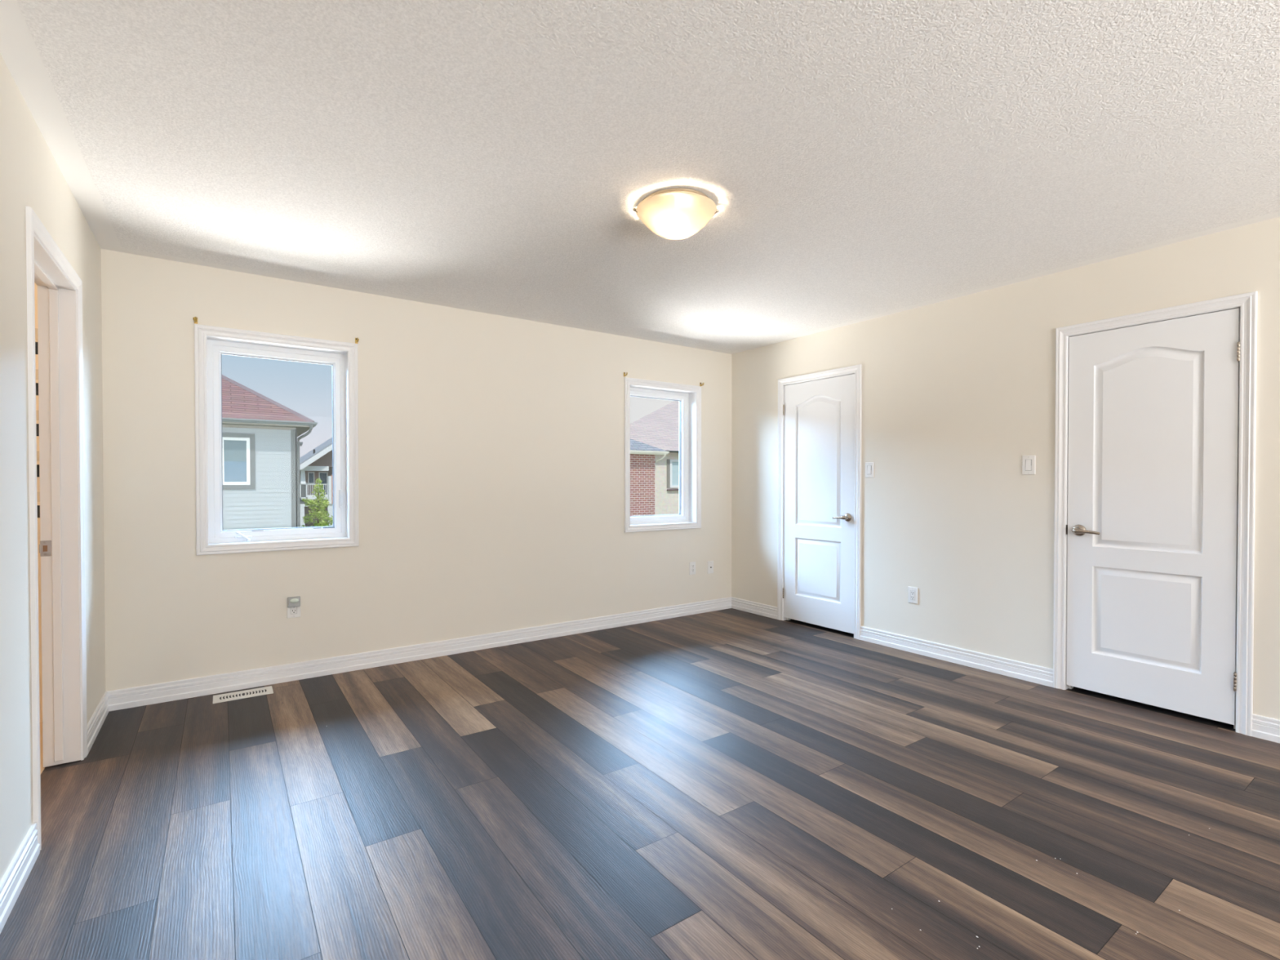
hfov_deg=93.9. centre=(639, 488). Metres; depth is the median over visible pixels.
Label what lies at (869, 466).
light switch
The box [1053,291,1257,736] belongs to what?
door
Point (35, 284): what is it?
wall
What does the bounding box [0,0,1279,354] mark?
ceiling
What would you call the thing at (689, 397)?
window
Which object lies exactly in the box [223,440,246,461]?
blind
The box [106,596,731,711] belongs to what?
baseboard
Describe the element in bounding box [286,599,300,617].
wall outlet
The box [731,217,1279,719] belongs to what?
wall
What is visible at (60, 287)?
door frame
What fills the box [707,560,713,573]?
cable plate
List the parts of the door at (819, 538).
lever, lever handle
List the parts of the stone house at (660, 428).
window sill, pane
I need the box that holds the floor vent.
[213,685,273,703]
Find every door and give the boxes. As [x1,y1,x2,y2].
[777,364,862,639]
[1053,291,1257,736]
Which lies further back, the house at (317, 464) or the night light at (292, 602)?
the house at (317, 464)
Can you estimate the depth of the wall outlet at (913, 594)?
4.25 m
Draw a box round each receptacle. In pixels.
[290,606,297,613]
[910,590,915,599]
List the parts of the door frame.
strike plate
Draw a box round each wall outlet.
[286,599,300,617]
[689,561,695,574]
[907,586,918,604]
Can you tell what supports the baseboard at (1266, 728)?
attached to the wall at (956, 391)
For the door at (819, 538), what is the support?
in the wall at (956, 391)
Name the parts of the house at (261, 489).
pane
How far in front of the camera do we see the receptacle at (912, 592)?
4.25 m
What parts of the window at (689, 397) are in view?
sash, frame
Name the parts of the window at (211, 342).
crank arm, crank handle, sash, lock lever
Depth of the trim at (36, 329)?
3.01 m
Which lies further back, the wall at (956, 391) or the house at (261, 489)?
the house at (261, 489)
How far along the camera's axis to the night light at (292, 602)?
3.63 m
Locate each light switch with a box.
[865,462,874,477]
[1022,455,1035,474]
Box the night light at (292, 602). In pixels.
[287,595,300,607]
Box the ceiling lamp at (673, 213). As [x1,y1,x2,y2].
[632,187,719,239]
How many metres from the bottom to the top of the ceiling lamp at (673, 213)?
0.142 m
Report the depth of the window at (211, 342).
3.61 m
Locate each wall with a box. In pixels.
[0,53,105,881]
[34,282,42,722]
[101,248,732,691]
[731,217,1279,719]
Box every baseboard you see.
[0,822,39,933]
[87,691,109,755]
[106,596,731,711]
[731,596,777,619]
[859,626,1053,687]
[1251,713,1279,743]
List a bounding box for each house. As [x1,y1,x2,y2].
[222,374,317,529]
[299,437,333,527]
[630,400,679,515]
[630,438,669,515]
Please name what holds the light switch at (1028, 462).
attached to the wall at (956, 391)
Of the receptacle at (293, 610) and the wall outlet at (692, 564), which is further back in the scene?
the wall outlet at (692, 564)
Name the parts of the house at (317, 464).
pedestal panel, pane, railing, pane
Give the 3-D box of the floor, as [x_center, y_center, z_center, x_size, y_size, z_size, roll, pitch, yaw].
[0.281,1.262,0.955,6.754,0.120,7.600,0,1,-35]
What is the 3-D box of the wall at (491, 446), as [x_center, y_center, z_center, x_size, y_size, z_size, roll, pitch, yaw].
[-1.032,0.001,4.539,4.794,2.560,0.200,0,1,-35]
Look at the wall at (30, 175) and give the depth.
1.87 m
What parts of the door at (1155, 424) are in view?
lever handle, lever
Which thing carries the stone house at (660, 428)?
on the lawn
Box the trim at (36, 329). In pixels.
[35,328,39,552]
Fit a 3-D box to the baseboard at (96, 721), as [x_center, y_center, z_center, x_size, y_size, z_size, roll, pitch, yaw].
[-2.644,1.128,2.916,0.015,0.105,0.630,0,1,-35]
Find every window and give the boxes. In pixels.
[194,324,359,555]
[624,377,701,532]
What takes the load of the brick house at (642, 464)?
on the lawn
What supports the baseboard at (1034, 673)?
attached to the wall at (956, 391)
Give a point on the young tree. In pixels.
(317, 504)
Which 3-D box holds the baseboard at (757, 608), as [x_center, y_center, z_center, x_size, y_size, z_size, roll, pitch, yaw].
[1.047,1.096,5.523,0.015,0.105,0.592,0,1,-35]
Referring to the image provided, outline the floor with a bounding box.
[0,608,1279,959]
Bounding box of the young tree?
[301,478,333,527]
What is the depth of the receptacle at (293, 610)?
3.66 m
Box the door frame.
[26,206,87,850]
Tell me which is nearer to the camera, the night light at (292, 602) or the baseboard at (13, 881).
the baseboard at (13, 881)
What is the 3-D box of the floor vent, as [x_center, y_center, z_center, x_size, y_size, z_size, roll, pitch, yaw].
[-2.261,1.172,3.411,0.284,0.005,0.139,0,1,-35]

